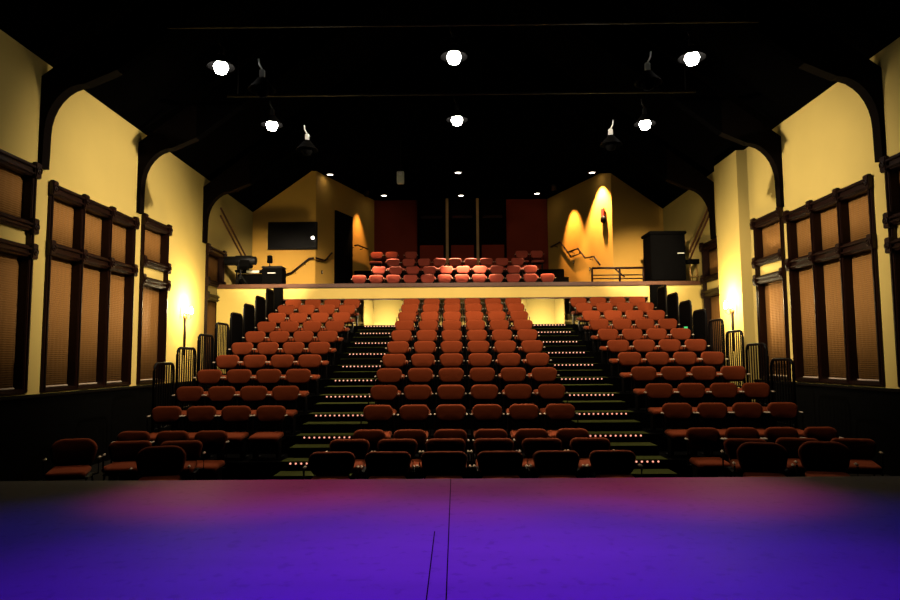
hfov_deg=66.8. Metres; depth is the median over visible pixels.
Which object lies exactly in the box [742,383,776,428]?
chair
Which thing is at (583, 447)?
chair
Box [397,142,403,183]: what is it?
speaker
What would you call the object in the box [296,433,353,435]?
carpet
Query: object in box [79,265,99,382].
blind
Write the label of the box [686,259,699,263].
shelf
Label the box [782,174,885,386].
wall panel
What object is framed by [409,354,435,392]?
chair
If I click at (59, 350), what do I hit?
blind
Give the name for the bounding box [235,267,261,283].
table
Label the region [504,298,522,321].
chair
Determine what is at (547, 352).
step light
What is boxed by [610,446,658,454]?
step
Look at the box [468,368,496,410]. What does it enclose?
chair
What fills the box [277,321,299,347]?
chair
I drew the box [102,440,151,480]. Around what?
chair
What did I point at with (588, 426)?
step
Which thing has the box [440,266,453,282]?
balcony chair
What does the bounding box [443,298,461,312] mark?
chair
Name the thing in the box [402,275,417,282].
balcony chair
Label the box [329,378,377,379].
carpet
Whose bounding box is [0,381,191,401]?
trim
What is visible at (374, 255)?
balcony chair
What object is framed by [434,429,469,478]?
chair
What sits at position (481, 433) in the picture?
chair
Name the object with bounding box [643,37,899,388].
wall
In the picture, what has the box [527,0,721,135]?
rafter
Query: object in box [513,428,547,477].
chair
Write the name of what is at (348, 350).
step
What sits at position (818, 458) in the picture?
chair
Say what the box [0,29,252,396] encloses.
wall
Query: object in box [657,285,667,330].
guard rail
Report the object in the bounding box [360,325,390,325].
carpet
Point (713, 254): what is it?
blind
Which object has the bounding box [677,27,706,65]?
pendant lamp
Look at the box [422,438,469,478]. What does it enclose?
chair
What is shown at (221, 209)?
trim
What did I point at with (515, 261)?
balcony chair
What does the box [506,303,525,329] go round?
chair
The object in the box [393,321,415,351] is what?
chair
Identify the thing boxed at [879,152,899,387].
window
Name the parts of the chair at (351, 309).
backrest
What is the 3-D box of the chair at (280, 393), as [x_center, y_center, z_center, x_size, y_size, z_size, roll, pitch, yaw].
[-2.710,1.782,11.062,0.518,0.760,0.564,0,-5,0]
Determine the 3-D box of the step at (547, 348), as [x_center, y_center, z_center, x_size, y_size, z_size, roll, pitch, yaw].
[2.600,1.151,15.929,1.100,0.134,0.418,0,-5,0]
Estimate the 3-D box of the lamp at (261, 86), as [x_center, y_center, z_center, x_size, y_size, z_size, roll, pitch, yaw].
[-2.907,-3.436,10.559,0.430,0.622,0.426,0,-5,0]
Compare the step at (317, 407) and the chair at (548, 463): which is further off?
the step at (317, 407)
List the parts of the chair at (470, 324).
backrest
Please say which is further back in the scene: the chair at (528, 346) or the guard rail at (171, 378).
the chair at (528, 346)
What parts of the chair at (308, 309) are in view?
backrest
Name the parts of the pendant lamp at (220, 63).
lamp shade, bulb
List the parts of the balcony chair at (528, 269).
backrest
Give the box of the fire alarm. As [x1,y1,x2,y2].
[600,208,605,223]
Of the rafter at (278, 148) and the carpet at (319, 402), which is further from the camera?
the rafter at (278, 148)
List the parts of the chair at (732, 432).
backrest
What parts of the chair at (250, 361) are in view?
backrest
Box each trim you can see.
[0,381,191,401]
[217,281,701,288]
[220,207,245,255]
[283,296,647,300]
[426,531,434,599]
[445,479,450,599]
[688,209,708,258]
[756,379,899,392]
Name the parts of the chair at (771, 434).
backrest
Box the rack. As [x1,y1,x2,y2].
[686,259,699,280]
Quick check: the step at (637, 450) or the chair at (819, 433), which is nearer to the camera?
the chair at (819, 433)
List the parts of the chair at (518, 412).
seat, seat frame, backrest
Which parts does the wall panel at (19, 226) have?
band panel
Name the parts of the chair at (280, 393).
backrest, seat frame, seat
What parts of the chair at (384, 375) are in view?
backrest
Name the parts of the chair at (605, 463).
seat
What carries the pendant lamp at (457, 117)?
hanging from the pipe at (685, 90)
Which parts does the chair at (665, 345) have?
backrest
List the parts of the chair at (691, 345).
backrest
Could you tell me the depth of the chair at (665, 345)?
13.97 m
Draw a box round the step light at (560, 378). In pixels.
[560,378,602,379]
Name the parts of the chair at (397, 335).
backrest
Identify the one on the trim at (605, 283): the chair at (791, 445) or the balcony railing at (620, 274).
the balcony railing at (620, 274)
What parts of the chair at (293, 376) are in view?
backrest, seat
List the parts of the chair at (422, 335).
backrest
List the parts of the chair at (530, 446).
seat, backrest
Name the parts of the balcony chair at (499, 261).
backrest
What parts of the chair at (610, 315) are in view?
backrest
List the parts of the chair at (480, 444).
backrest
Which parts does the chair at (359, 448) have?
backrest, seat frame, seat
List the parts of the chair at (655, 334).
backrest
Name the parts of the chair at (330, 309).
backrest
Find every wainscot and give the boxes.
[0,384,209,480]
[756,382,899,475]
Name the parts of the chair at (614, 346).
seat, backrest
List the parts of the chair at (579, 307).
backrest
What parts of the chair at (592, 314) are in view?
backrest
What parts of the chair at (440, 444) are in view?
backrest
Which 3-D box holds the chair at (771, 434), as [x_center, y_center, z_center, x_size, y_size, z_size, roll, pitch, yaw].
[4.485,2.088,9.031,0.518,0.760,0.564,0,-5,1]
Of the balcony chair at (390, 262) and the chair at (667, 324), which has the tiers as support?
the balcony chair at (390, 262)
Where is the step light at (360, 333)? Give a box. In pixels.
[360,333,390,333]
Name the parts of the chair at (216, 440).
seat frame, seat, backrest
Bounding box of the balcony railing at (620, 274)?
[591,267,644,281]
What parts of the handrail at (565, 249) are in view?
rail, rail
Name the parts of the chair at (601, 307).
backrest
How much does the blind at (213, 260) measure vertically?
0.678 m
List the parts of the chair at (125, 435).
backrest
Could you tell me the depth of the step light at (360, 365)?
14.34 m
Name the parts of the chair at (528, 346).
backrest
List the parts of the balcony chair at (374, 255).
seat, backrest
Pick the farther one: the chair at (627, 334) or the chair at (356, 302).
the chair at (356, 302)
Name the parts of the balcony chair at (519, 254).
backrest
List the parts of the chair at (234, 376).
seat, backrest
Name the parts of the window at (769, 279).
band panel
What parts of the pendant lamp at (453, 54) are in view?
lamp shade, bulb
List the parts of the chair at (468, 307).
backrest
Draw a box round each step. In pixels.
[272,475,351,479]
[288,448,329,456]
[301,423,370,432]
[314,404,374,411]
[324,387,371,393]
[332,372,376,378]
[340,359,383,364]
[346,348,388,352]
[352,337,392,341]
[357,330,392,331]
[534,329,572,330]
[536,336,578,340]
[541,346,586,351]
[548,358,594,363]
[556,371,603,376]
[561,401,626,409]
[564,385,614,392]
[570,421,641,430]
[592,472,678,477]
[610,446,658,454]
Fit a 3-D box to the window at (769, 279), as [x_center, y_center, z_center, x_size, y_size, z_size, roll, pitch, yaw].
[6.865,-0.101,14.529,0.261,3.569,1.390,0,-5,0]
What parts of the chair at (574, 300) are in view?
backrest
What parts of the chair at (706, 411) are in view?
seat frame, backrest, seat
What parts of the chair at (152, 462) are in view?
seat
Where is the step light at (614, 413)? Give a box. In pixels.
[578,412,627,414]
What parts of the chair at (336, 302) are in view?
backrest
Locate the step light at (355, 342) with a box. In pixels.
[355,342,388,343]
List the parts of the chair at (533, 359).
backrest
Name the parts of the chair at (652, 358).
backrest, seat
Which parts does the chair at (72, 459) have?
seat, seat frame, backrest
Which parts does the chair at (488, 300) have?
backrest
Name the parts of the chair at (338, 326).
backrest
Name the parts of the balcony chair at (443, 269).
backrest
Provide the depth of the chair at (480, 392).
11.20 m
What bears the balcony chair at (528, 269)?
on the tiers
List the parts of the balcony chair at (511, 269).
backrest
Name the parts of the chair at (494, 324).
backrest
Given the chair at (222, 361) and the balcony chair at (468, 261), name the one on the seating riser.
the chair at (222, 361)
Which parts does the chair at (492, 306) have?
backrest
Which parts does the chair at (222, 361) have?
backrest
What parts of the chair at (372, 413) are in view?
backrest, seat frame, seat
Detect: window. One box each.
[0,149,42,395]
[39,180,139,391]
[136,213,172,384]
[204,243,226,369]
[417,198,506,268]
[699,236,721,370]
[750,206,790,380]
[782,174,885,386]
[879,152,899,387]
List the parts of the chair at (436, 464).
seat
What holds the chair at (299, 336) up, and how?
on the seating riser
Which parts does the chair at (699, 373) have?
backrest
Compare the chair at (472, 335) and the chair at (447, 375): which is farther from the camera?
the chair at (472, 335)
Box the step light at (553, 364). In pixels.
[553,364,593,365]
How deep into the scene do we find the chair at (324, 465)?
7.51 m
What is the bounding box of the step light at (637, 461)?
[635,460,659,462]
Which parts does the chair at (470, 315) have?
backrest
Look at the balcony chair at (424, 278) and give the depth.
21.89 m
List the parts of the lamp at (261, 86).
lamp shade, bulb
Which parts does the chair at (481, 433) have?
backrest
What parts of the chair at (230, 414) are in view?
backrest, seat frame, seat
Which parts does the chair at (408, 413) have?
backrest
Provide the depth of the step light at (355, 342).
16.17 m
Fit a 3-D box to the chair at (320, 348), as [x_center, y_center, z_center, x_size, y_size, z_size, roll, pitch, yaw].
[-2.694,1.226,13.860,0.518,0.760,0.564,0,-5,0]
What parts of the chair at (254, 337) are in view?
backrest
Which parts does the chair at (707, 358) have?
backrest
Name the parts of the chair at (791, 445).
seat, backrest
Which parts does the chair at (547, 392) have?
seat, backrest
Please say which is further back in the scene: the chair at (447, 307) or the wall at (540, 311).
the wall at (540, 311)
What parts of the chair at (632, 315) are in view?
backrest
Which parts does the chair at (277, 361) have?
backrest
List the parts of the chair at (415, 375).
backrest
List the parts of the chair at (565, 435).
backrest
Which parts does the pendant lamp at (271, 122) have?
lamp shade, bulb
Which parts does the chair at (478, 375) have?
backrest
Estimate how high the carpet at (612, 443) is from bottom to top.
0.010 m
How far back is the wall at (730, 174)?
15.76 m
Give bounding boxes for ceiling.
[0,0,899,211]
[302,154,614,199]
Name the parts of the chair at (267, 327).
backrest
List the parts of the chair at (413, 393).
backrest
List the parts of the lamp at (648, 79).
bulb, lamp shade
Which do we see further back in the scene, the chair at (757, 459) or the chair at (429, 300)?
the chair at (429, 300)
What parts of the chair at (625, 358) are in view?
seat, backrest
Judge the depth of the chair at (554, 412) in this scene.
10.29 m
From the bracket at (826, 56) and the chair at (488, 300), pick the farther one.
the chair at (488, 300)
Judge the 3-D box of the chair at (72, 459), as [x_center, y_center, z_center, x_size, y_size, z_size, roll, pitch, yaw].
[-4.705,2.177,8.433,0.645,0.867,0.564,1,-5,-17]
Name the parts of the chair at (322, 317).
backrest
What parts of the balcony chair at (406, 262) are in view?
backrest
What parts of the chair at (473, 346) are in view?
backrest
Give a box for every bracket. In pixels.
[38,21,121,169]
[136,100,199,213]
[202,153,250,243]
[666,148,715,238]
[719,94,783,206]
[799,13,886,162]
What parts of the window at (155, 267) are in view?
band panel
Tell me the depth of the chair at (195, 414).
10.32 m
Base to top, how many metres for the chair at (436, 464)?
0.824 m
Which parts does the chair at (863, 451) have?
backrest, seat, seat frame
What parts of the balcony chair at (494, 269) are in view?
backrest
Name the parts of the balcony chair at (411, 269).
backrest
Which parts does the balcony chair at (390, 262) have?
backrest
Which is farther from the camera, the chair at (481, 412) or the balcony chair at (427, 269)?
the balcony chair at (427, 269)
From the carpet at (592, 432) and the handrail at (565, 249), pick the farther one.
the handrail at (565, 249)
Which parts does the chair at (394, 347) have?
backrest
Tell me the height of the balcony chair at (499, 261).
0.760 m
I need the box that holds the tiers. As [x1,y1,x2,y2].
[350,269,568,282]
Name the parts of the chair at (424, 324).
backrest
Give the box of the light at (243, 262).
[224,255,256,283]
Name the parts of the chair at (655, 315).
backrest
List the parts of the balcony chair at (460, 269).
backrest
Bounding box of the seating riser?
[118,324,795,480]
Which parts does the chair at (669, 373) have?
backrest, seat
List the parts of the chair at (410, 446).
backrest, seat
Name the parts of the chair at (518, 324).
backrest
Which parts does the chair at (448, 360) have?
backrest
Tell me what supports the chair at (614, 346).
on the seating riser
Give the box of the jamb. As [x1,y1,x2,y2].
[521,299,526,311]
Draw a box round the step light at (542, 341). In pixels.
[542,341,577,342]
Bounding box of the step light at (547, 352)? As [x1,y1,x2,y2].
[547,352,584,353]
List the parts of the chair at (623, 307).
backrest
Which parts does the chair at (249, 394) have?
seat, backrest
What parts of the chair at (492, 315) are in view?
backrest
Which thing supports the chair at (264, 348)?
on the seating riser
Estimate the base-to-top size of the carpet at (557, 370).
0.010 m
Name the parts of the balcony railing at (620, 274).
rail, rail, rail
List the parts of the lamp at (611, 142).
lamp shade, bulb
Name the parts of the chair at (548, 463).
seat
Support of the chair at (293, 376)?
on the seating riser
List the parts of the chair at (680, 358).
backrest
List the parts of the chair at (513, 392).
backrest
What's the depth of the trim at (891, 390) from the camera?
11.69 m
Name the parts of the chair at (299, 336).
backrest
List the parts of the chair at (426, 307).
backrest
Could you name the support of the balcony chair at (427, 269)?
on the tiers
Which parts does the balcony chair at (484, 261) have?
backrest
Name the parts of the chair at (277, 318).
backrest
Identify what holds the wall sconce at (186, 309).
attached to the wall at (94, 151)
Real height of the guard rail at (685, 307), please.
1.164 m
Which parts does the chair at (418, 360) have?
backrest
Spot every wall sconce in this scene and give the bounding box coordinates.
[183,306,192,354]
[724,300,733,350]
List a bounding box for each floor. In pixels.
[0,476,899,599]
[39,460,888,480]
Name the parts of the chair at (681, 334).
backrest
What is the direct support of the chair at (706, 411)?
on the seating riser
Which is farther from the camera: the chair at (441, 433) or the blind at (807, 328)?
the blind at (807, 328)
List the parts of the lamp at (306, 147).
lamp shade, bulb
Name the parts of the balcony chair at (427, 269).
backrest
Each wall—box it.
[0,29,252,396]
[216,285,701,369]
[252,171,373,283]
[289,199,548,318]
[295,298,636,325]
[363,300,372,324]
[547,173,663,281]
[554,299,564,323]
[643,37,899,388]
[714,150,756,401]
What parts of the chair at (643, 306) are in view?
backrest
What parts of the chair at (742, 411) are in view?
seat frame, backrest, seat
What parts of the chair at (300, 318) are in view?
backrest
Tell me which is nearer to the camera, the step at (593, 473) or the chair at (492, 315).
the step at (593, 473)
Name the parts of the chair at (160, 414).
seat, seat frame, backrest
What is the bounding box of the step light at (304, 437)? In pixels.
[303,436,352,438]
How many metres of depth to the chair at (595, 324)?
15.81 m
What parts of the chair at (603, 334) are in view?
seat, backrest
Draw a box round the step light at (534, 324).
[534,324,565,325]
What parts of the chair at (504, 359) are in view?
backrest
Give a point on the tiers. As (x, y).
(558, 273)
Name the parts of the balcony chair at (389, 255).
backrest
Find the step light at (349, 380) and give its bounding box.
[334,379,376,381]
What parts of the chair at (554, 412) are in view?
seat, seat frame, backrest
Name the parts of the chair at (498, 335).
backrest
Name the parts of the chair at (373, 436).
backrest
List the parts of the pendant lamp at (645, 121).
lamp shade, bulb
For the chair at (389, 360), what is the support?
on the seating riser
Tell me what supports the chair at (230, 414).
on the seating riser
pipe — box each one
[167,0,759,28]
[227,0,695,97]
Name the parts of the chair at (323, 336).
backrest, seat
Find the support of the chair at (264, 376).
on the seating riser
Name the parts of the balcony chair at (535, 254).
backrest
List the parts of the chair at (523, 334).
backrest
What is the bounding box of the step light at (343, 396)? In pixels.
[325,395,370,397]
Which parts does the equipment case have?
lid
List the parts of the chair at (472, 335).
backrest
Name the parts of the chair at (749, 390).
backrest, seat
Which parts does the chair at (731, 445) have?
seat frame, seat, backrest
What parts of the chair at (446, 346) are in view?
backrest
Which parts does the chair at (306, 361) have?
backrest, seat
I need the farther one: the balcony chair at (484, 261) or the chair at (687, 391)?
the balcony chair at (484, 261)
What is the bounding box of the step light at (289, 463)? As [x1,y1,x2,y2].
[288,462,308,464]
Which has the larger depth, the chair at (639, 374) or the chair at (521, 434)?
the chair at (639, 374)
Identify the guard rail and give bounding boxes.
[151,362,174,432]
[175,347,196,408]
[196,334,213,390]
[214,322,229,374]
[229,312,242,360]
[243,303,254,348]
[255,295,265,330]
[265,288,273,321]
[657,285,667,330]
[667,292,678,333]
[679,300,692,345]
[692,308,708,357]
[708,318,725,371]
[725,330,745,387]
[745,343,770,405]
[770,358,797,428]
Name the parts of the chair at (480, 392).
backrest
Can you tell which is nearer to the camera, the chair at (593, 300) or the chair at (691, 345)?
the chair at (691, 345)
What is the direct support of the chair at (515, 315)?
on the seating riser
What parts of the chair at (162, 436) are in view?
backrest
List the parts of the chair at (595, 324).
backrest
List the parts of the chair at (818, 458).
seat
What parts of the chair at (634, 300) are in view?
backrest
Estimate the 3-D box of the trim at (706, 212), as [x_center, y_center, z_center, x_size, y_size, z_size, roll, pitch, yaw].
[6.852,-1.917,18.630,0.060,1.401,1.970,0,-5,0]
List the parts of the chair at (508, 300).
backrest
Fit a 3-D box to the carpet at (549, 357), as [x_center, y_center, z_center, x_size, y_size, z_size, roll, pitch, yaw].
[2.594,1.266,15.012,1.060,0.010,0.421,0,-5,0]
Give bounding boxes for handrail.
[286,257,313,274]
[315,252,332,261]
[550,241,600,265]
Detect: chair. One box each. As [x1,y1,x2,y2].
[42,438,101,480]
[101,431,150,480]
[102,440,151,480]
[129,445,190,479]
[146,406,181,445]
[151,431,188,479]
[160,440,205,479]
[171,386,204,431]
[181,406,216,459]
[189,430,229,479]
[192,369,222,409]
[203,386,236,431]
[212,355,239,387]
[214,406,252,459]
[223,369,251,407]
[228,342,253,370]
[236,386,268,431]
[240,355,267,389]
[242,331,265,357]
[249,405,287,459]
[252,369,282,409]
[254,322,276,348]
[254,342,279,374]
[265,313,286,337]
[266,331,289,360]
[268,355,294,390]
[269,386,300,434]
[275,305,295,326]
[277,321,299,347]
[280,342,305,374]
[282,369,311,412]
[283,299,302,317]
[287,313,307,336]
[290,331,314,360]
[295,354,322,394]
[296,305,315,326]
[300,321,322,347]
[302,452,358,478]
[303,299,321,317]
[306,342,330,378]
[309,312,329,330]
[315,331,338,365]
[316,305,335,323]
[322,299,340,325]
[323,321,344,352]
[326,439,372,478]
[330,312,350,342]
[337,305,356,332]
[342,299,360,325]
[351,275,366,282]
[352,429,385,478]
[359,451,414,478]
[360,405,394,438]
[368,275,383,282]
[368,385,398,433]
[369,252,383,269]
[371,267,386,281]
[374,368,403,412]
[374,439,420,478]
[380,354,406,393]
[385,252,398,268]
[385,259,399,275]
[385,275,400,282]
[385,341,409,378]
[388,267,403,281]
[389,330,412,364]
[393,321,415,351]
[393,429,427,478]
[396,312,417,340]
[397,405,430,451]
[399,304,419,330]
[401,259,415,276]
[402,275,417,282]
[402,299,420,324]
[402,385,432,432]
[404,252,417,268]
[405,266,419,282]
[405,368,433,412]
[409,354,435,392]
[412,341,436,377]
[414,330,437,364]
[416,451,471,478]
[417,259,431,277]
[417,320,438,351]
[419,312,439,340]
[421,275,435,282]
[421,304,439,326]
[422,266,436,282]
[422,298,440,324]
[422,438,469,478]
[432,258,446,275]
[434,404,467,437]
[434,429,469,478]
[435,385,466,429]
[437,274,452,282]
[437,368,465,404]
[438,353,464,384]
[439,341,463,367]
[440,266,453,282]
[440,330,462,353]
[441,320,462,341]
[442,304,461,321]
[442,312,460,330]
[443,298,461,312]
[448,258,462,272]
[454,274,469,282]
[456,266,470,282]
[463,298,481,316]
[464,258,476,272]
[464,311,484,340]
[465,304,482,330]
[465,320,486,341]
[466,341,490,377]
[467,330,488,354]
[467,353,493,387]
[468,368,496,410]
[469,384,500,432]
[470,404,504,457]
[470,438,517,477]
[471,274,486,282]
[472,429,507,477]
[473,266,487,281]
[473,451,528,478]
[479,258,493,273]
[484,298,500,324]
[485,303,504,331]
[487,311,507,340]
[488,274,503,281]
[489,266,504,281]
[489,320,510,351]
[491,330,513,363]
[493,340,517,377]
[495,258,509,273]
[495,353,522,393]
[499,367,527,411]
[503,384,534,432]
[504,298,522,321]
[505,274,519,281]
[506,266,521,281]
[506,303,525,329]
[507,404,540,450]
[509,311,529,340]
[510,258,524,277]
[512,320,534,346]
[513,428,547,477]
[515,251,528,265]
[516,329,539,363]
[518,438,564,477]
[520,340,544,377]
[523,265,538,281]
[523,274,538,281]
[524,353,551,393]
[529,450,585,477]
[530,251,543,268]
[530,367,559,411]
[537,384,567,429]
[540,274,555,281]
[543,404,578,437]
[556,428,590,477]
[567,438,613,477]
[569,297,587,323]
[574,303,594,330]
[581,310,601,340]
[585,450,642,477]
[588,319,610,351]
[589,297,607,315]
[595,303,614,321]
[597,329,620,363]
[603,310,623,334]
[606,340,631,376]
[608,297,627,316]
[611,319,633,345]
[615,302,635,323]
[617,352,644,392]
[621,329,644,357]
[624,310,645,334]
[628,297,647,316]
[630,366,659,410]
[632,339,657,371]
[634,319,656,345]
[636,302,656,324]
[644,383,676,431]
[645,328,669,357]
[645,352,672,386]
[646,310,667,334]
[657,319,679,338]
[658,339,683,366]
[660,366,689,403]
[661,403,699,456]
[670,328,693,351]
[673,352,700,384]
[676,383,709,428]
[684,339,709,371]
[685,427,731,476]
[690,366,720,406]
[696,403,731,456]
[700,352,728,387]
[709,383,743,428]
[720,366,751,406]
[721,438,765,476]
[725,427,763,476]
[732,402,767,440]
[732,442,794,476]
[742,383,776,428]
[763,427,805,476]
[767,402,803,437]
[775,437,817,476]
[794,441,858,476]
[803,427,842,440]
[830,438,884,475]
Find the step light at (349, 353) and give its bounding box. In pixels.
[349,353,384,354]
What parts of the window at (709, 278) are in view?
band panel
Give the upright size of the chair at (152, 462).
0.867 m
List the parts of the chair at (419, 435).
backrest, seat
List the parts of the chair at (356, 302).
backrest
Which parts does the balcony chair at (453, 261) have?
backrest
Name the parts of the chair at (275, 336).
backrest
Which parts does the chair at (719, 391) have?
seat frame, backrest, seat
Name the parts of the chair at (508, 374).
backrest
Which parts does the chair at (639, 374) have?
seat, backrest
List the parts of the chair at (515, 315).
backrest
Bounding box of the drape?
[334,210,352,283]
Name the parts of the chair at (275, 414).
seat, seat frame, backrest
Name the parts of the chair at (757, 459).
seat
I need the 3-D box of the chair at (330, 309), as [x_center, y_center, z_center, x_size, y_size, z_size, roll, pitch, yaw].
[-3.205,0.484,17.542,0.518,0.760,0.564,0,-5,1]
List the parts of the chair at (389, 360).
backrest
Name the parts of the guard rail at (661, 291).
panel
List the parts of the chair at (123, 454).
seat frame, seat, backrest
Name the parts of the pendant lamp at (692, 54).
lamp shade, bulb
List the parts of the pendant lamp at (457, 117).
lamp shade, bulb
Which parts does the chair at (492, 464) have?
seat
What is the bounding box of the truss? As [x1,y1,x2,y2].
[293,40,622,156]
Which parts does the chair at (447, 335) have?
backrest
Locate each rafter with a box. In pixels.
[196,0,392,139]
[249,1,458,184]
[458,1,666,180]
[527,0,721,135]
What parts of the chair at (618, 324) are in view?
backrest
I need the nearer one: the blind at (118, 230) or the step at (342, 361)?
the blind at (118, 230)
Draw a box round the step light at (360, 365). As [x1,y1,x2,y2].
[342,365,381,367]
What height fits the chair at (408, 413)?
0.760 m
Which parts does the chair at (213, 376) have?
seat, backrest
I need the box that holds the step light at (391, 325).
[364,325,394,326]
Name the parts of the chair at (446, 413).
backrest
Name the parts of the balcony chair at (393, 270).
backrest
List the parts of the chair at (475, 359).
backrest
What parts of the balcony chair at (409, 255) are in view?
backrest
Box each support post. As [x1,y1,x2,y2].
[273,288,282,325]
[649,285,666,323]
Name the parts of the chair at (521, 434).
seat, backrest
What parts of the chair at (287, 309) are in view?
backrest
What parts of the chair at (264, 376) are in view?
backrest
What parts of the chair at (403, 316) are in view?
backrest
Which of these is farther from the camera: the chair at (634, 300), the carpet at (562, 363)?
the chair at (634, 300)
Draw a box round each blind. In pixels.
[0,167,22,217]
[0,253,18,388]
[46,257,71,385]
[52,199,73,247]
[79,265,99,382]
[84,212,101,255]
[107,272,124,381]
[111,223,125,262]
[140,286,158,378]
[144,228,160,262]
[206,301,216,368]
[208,255,217,280]
[709,248,717,274]
[711,295,721,370]
[762,221,780,256]
[765,280,786,374]
[796,216,810,257]
[799,266,817,376]
[821,206,838,249]
[823,259,845,377]
[848,193,869,241]
[852,251,878,379]
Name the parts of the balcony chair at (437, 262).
backrest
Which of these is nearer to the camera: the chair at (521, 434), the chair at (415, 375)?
the chair at (521, 434)
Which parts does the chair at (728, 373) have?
backrest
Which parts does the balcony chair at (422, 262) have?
backrest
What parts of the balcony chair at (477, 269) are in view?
backrest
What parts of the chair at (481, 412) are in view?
backrest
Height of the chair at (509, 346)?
0.760 m
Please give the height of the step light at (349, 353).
0.040 m
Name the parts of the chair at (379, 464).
seat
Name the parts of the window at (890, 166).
band panel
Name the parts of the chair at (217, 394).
seat, backrest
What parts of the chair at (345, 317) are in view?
backrest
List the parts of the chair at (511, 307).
backrest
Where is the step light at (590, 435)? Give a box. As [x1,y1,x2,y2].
[589,434,642,436]
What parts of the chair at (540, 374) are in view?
backrest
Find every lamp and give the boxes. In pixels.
[206,36,235,74]
[248,58,275,97]
[261,100,282,130]
[267,255,272,265]
[296,125,317,155]
[440,26,467,64]
[446,95,467,125]
[600,120,621,150]
[634,51,662,90]
[634,99,655,129]
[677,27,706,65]
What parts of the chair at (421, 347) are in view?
backrest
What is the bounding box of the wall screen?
[268,222,317,249]
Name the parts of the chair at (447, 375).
backrest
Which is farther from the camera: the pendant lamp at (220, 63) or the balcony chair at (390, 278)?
the balcony chair at (390, 278)
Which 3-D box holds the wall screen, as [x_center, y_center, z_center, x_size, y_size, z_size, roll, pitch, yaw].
[-5.082,-2.078,22.043,1.595,0.895,0.094,0,-5,0]
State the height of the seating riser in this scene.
2.727 m
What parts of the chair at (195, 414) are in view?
seat, backrest, seat frame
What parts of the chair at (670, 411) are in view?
seat frame, seat, backrest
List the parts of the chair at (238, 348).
backrest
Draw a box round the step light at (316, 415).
[315,414,363,416]
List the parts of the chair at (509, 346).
backrest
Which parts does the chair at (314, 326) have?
backrest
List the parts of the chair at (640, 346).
backrest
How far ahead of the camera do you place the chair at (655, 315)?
16.73 m
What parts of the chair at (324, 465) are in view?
seat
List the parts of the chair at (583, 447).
seat, backrest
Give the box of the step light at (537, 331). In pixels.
[537,331,570,332]
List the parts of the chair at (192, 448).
backrest, seat, seat frame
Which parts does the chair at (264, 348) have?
backrest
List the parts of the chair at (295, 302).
backrest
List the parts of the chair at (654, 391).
seat, seat frame, backrest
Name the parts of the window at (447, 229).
panel, panel, panel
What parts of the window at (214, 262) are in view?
band panel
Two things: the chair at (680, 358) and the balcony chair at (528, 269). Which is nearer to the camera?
the chair at (680, 358)
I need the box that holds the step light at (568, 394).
[568,394,613,395]
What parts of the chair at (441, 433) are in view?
backrest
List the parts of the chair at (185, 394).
seat, backrest, seat frame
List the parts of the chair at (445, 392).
backrest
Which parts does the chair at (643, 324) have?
backrest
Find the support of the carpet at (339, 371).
on the step at (335, 375)
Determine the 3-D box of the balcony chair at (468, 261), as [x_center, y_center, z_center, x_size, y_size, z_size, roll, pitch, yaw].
[0.730,-1.105,23.721,0.518,0.760,0.564,0,-5,0]
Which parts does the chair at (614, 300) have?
backrest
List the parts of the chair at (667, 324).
backrest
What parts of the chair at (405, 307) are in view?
backrest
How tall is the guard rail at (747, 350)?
1.164 m
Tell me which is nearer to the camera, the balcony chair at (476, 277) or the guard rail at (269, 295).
the guard rail at (269, 295)
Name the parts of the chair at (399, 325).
backrest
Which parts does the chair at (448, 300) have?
backrest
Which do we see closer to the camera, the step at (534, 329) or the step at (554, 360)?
the step at (554, 360)
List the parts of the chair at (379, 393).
backrest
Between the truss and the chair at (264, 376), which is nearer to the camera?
the chair at (264, 376)
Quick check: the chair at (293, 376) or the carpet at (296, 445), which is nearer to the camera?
the carpet at (296, 445)
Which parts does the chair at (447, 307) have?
backrest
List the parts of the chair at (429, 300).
backrest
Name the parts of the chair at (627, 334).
backrest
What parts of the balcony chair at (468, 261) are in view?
backrest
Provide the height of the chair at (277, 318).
0.760 m
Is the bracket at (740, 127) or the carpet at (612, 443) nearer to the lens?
the carpet at (612, 443)
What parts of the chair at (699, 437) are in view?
backrest, seat frame, seat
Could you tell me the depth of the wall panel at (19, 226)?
10.29 m
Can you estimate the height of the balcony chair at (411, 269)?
0.760 m
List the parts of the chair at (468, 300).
backrest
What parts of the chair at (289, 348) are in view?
backrest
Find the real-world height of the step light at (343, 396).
0.040 m
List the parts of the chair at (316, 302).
backrest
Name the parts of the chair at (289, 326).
backrest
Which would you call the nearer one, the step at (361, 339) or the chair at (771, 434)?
the chair at (771, 434)
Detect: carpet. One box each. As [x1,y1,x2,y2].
[273,471,351,476]
[281,458,308,461]
[290,444,329,447]
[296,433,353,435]
[303,421,367,424]
[309,412,363,413]
[316,402,374,403]
[320,394,370,395]
[326,386,372,386]
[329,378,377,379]
[339,371,376,371]
[347,347,386,347]
[356,332,391,332]
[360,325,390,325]
[532,328,572,328]
[546,351,589,351]
[549,357,593,357]
[556,377,608,377]
[557,370,602,370]
[562,363,598,363]
[562,384,611,385]
[563,400,623,402]
[565,392,619,393]
[572,420,640,422]
[575,410,632,412]
[588,431,648,433]
[610,442,656,445]
[630,469,676,474]
[636,456,667,459]
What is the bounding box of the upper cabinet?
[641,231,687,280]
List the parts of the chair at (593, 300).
backrest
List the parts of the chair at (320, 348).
backrest, seat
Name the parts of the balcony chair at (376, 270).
backrest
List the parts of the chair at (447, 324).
backrest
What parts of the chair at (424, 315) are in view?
backrest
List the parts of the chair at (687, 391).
backrest, seat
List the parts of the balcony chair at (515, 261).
backrest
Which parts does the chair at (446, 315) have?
backrest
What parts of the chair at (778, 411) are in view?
backrest, seat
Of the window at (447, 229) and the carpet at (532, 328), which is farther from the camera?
the window at (447, 229)
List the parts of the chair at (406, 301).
backrest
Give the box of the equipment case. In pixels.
[261,266,285,283]
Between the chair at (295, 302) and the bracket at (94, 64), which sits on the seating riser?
the chair at (295, 302)

